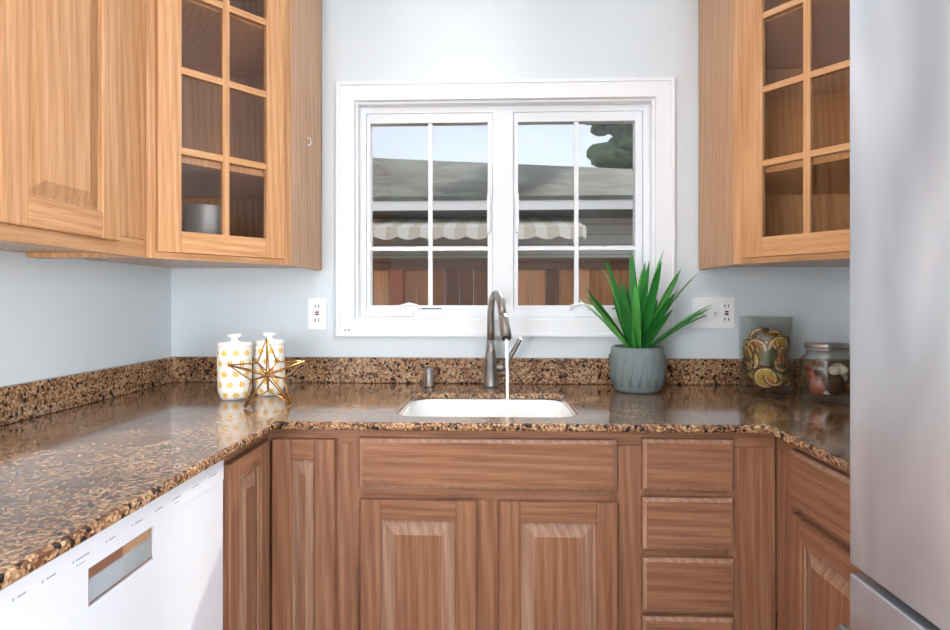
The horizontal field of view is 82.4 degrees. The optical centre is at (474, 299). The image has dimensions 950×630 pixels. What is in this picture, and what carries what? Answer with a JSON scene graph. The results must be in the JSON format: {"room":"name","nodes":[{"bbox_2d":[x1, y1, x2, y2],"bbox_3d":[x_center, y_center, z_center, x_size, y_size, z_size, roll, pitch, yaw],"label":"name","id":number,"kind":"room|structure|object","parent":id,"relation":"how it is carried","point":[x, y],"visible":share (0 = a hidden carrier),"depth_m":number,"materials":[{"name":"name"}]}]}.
{"room":"kitchen","nodes":[
{"label":"kitchen","id":0,"kind":"room"},
{"bbox_2d":[0,250,170,385],"bbox_3d":[-1.253,-0.007,-0.288,0.120,2.440,4.560,0,0,2],"label":"wall","id":1,"kind":"structure","parent":0,"point":[60,317],"depth_m":1.54,"materials":[{"name":"paint"}]},
{"bbox_2d":[0,0,43,251],"bbox_3d":[-0.994,-0.606,0.777,0.318,1.000,0.471,0,0,2],"label":"upper cabinet","id":2,"kind":"object","parent":1,"relation":"attached to","point":[21,21],"depth_m":0.99,"materials":[{"name":"brown wood"}]},
{"bbox_2d":[23,0,145,257],"bbox_3d":[-0.982,-0.606,1.133,0.318,1.000,0.494,0,0,2],"label":"upper cabinet","id":3,"kind":"object","parent":1,"relation":"attached to","point":[72,128],"depth_m":1.19,"materials":[{"name":"brown wood"}]},
{"bbox_2d":[0,356,175,425],"bbox_3d":[-1.144,0.253,0.708,0.024,0.091,2.558,0,0,2],"label":"backsplash","id":4,"kind":"structure","parent":1,"relation":"attached to","point":[27,400],"depth_m":1.51,"materials":[{"name":"stone"}]},
{"bbox_2d":[171,0,849,611],"bbox_3d":[0.116,-0.005,2.006,2.856,2.440,0.120,0,0,2],"label":"wall","id":5,"kind":"structure","parent":0,"point":[387,40],"depth_m":1.95,"materials":[{"name":"paint"}]},
{"bbox_2d":[36,0,321,270],"bbox_3d":[-0.836,-0.605,1.677,0.572,1.000,0.600,0,0,2],"label":"upper cabinet","id":6,"kind":"object","parent":5,"relation":"attached to","point":[233,133],"visible":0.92,"depth_m":1.62,"materials":[{"name":"brown wood"}]},
{"bbox_2d":[308,298,326,328],"bbox_3d":[-0.571,0.052,1.964,0.067,0.113,0.010,0,0,2],"label":"outlet","id":7,"kind":"object","parent":5,"relation":"attached to","point":[317,313],"visible":1,"depth_m":1.96,"materials":[{"name":"white plastic"}]},
{"bbox_2d":[336,77,674,336],"bbox_3d":[0.104,-0.324,1.984,1.201,0.913,0.126,0,0,2],"label":"window","id":8,"kind":"structure","parent":5,"relation":"in","point":[645,106],"depth_m":1.96,"materials":[{"name":"white"}]},
{"bbox_2d":[176,356,849,384],"bbox_3d":[0.128,0.254,1.931,2.422,0.091,0.024,0,0,2],"label":"backsplash","id":9,"kind":"structure","parent":5,"relation":"attached to","point":[678,371],"depth_m":1.93,"materials":[{"name":"stone"}]},
{"bbox_2d":[692,297,733,327],"bbox_3d":[0.842,0.047,1.911,0.145,0.108,0.018,0,0,2],"label":"switch plate","id":10,"kind":"object","parent":5,"relation":"attached to","point":[720,313],"visible":0.96,"depth_m":1.91,"materials":[{"name":"white plastic"}]},
{"bbox_2d":[699,0,849,269],"bbox_3d":[1.055,-0.605,1.612,0.548,1.000,0.600,0,0,2],"label":"upper cabinet","id":11,"kind":"object","parent":5,"relation":"attached to","point":[774,133],"visible":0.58,"depth_m":1.65,"materials":[{"name":"brown wood"}]},
{"bbox_3d":[0.033,1.238,-0.374,2.856,0.050,4.880,0,0,2],"label":"floor","id":12,"kind":"structure","parent":0,"visible":0},
{"bbox_2d":[0,459,223,629],"bbox_3d":[-0.812,0.767,0.814,0.583,0.885,0.598,0,0,2],"label":"dishwasher","id":13,"kind":"object","parent":12,"relation":"on","point":[157,564],"visible":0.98,"depth_m":0.86,"materials":[{"name":"white painted metal"},{"name":"white plastic"},{"name":"stainless steel"}]},
{"bbox_2d":[223,458,226,629],"bbox_3d":[-0.838,0.767,0.817,0.625,0.894,0.691,0,0,2],"label":"base cabinet","id":14,"kind":"object","parent":12,"relation":"on","point":[225,460],"depth_m":1.14,"materials":[{"name":"brown wood"}]},
{"bbox_2d":[0,382,331,590],"bbox_3d":[-0.826,0.309,0.697,0.660,0.020,2.558,0,0,2],"label":"countertop","id":15,"kind":"structure","parent":14,"relation":"on","point":[71,478],"depth_m":1.05,"materials":[{"name":"stone"}]},
{"bbox_2d":[217,333,251,399],"bbox_3d":[-0.726,0.201,1.639,0.099,0.195,0.099,0,0,2],"label":"canister","id":16,"kind":"object","parent":15,"relation":"on","point":[232,384],"visible":0.98,"depth_m":1.60,"materials":[{"name":"white ceramic"}]},
{"bbox_2d":[228,338,303,407],"bbox_3d":[-0.589,0.204,1.537,0.180,0.189,0.102,0,0,2],"label":"star","id":17,"kind":"object","parent":15,"relation":"on","point":[267,374],"visible":1,"depth_m":1.52,"materials":[{"name":"gold metal"}]},
{"bbox_2d":[253,332,284,395],"bbox_3d":[-0.650,0.202,1.712,0.096,0.195,0.096,0,0,2],"label":"canister","id":18,"kind":"object","parent":15,"relation":"on","point":[278,346],"visible":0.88,"depth_m":1.68,"materials":[{"name":"white ceramic"}]},
{"bbox_2d":[227,429,286,629],"bbox_3d":[-0.797,0.768,1.255,0.677,0.894,0.278,0,0,2],"label":"base cabinet","id":19,"kind":"object","parent":12,"relation":"on","point":[257,472],"depth_m":1.30,"materials":[{"name":"brown wood"}]},
{"bbox_2d":[287,429,366,629],"bbox_3d":[-0.392,0.768,1.625,0.250,0.894,0.667,0,0,2],"label":"base cabinet","id":20,"kind":"object","parent":12,"relation":"on","point":[327,469],"depth_m":1.35,"materials":[{"name":"brown wood"}]},
{"bbox_2d":[367,399,654,629],"bbox_3d":[0.041,0.768,1.635,0.775,0.894,0.616,0,0,2],"label":"base cabinet","id":21,"kind":"object","parent":12,"relation":"on","point":[408,530],"depth_m":1.33,"materials":[{"name":"brown wood"}]},
{"bbox_2d":[655,433,742,629],"bbox_3d":[0.493,0.768,1.620,0.290,0.894,0.616,0,0,2],"label":"base cabinet","id":22,"kind":"object","parent":12,"relation":"on","point":[699,476],"depth_m":1.31,"materials":[{"name":"brown wood"}]},
{"bbox_2d":[763,433,863,629],"bbox_3d":[1.009,0.767,1.109,0.603,0.894,0.408,0,0,2],"label":"base cabinet","id":23,"kind":"object","parent":12,"relation":"on","point":[806,497],"depth_m":1.18,"materials":[{"name":"brown wood"}]},
{"bbox_2d":[276,383,849,432],"bbox_3d":[0.433,0.310,1.613,1.792,0.020,0.638,0,0,2],"label":"countertop","id":24,"kind":"structure","parent":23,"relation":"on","point":[340,406],"depth_m":1.49,"materials":[{"name":"stone"}]},
{"bbox_2d":[423,367,434,386],"bbox_3d":[-0.160,0.268,1.873,0.042,0.062,0.042,0,0,2],"label":"soap dispenser","id":25,"kind":"object","parent":24,"relation":"on","point":[428,376],"visible":0.96,"depth_m":1.86,"materials":[{"name":"silver metal"}]},
{"bbox_2d":[401,399,573,417],"bbox_3d":[0.036,0.427,1.561,0.500,0.212,0.376,0,0,2],"label":"sink","id":26,"kind":"object","parent":24,"relation":"in","point":[484,408],"visible":0.21,"depth_m":1.74,"materials":[{"name":"white ceramic"}]},
{"bbox_2d":[483,290,521,416],"bbox_3d":[0.091,0.243,1.769,0.134,0.548,0.246,0,0,2],"label":"faucet","id":27,"kind":"object","parent":24,"relation":"on","point":[492,367],"visible":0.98,"depth_m":1.84,"materials":[{"name":"silver metal"}]},
{"bbox_2d":[577,253,713,393],"bbox_3d":[0.561,0.068,1.720,0.446,0.461,0.331,0,0,2],"label":"plant","id":28,"kind":"object","parent":24,"relation":"on","point":[637,361],"visible":1,"depth_m":1.72,"materials":[{"name":"green plant"}]},
{"bbox_2d":[739,316,793,396],"bbox_3d":[0.927,0.176,1.727,0.156,0.245,0.156,0,0,2],"label":"jar","id":29,"kind":"object","parent":24,"relation":"on","point":[765,360],"visible":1,"depth_m":1.68,"materials":[{"name":"clear glass"}]},
{"bbox_2d":[799,341,849,405],"bbox_3d":[1.027,0.213,1.584,0.138,0.172,0.138,0,0,2],"label":"jar","id":30,"kind":"object","parent":24,"relation":"on","point":[826,377],"visible":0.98,"depth_m":1.55,"materials":[{"name":"clear glass"}]},
{"bbox_2d":[752,414,849,472],"bbox_3d":[0.995,0.309,1.089,0.631,0.020,0.370,0,0,2],"label":"countertop","id":31,"kind":"structure","parent":23,"relation":"on","point":[827,439],"depth_m":1.22,"materials":[{"name":"stone"}]},
{"bbox_2d":[836,0,949,629],"bbox_3d":[0.904,0.318,0.520,0.712,1.768,0.760,0,0,2],"label":"refrigerator","id":32,"kind":"object","parent":12,"relation":"on","point":[900,304],"visible":1,"depth_m":0.80,"materials":[{"name":"grey metal"}]},
{"label":"outside","id":33,"kind":"structure","parent":0,"visible":0},
{"bbox_3d":[0.673,1.510,21.026,40.000,0.150,37.900,0,0,2],"label":"ground","id":34,"kind":"structure","parent":33,"visible":0},
{"bbox_2d":[373,258,629,304],"bbox_3d":[1.124,0.501,5.457,10.185,1.835,0.100,0,0,2],"label":"fence","id":35,"kind":"object","parent":34,"relation":"on","point":[417,270],"depth_m":5.47,"materials":[{"name":"brown wood"}]},
{"bbox_2d":[373,158,632,304],"bbox_3d":[2.280,-1.097,9.689,20.000,5.040,5.454,0,0,2],"label":"house","id":36,"kind":"structure","parent":34,"relation":"on","point":[607,235],"depth_m":8.33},
{"bbox_2d":[585,124,632,168],"bbox_3d":[6.183,-5.042,19.357,3.468,12.950,9.448,0,0,31],"label":"tree","id":37,"kind":"object","parent":34,"relation":"on","point":[625,154],"depth_m":16.35,"materials":[{"name":"green plant"}]}
]}

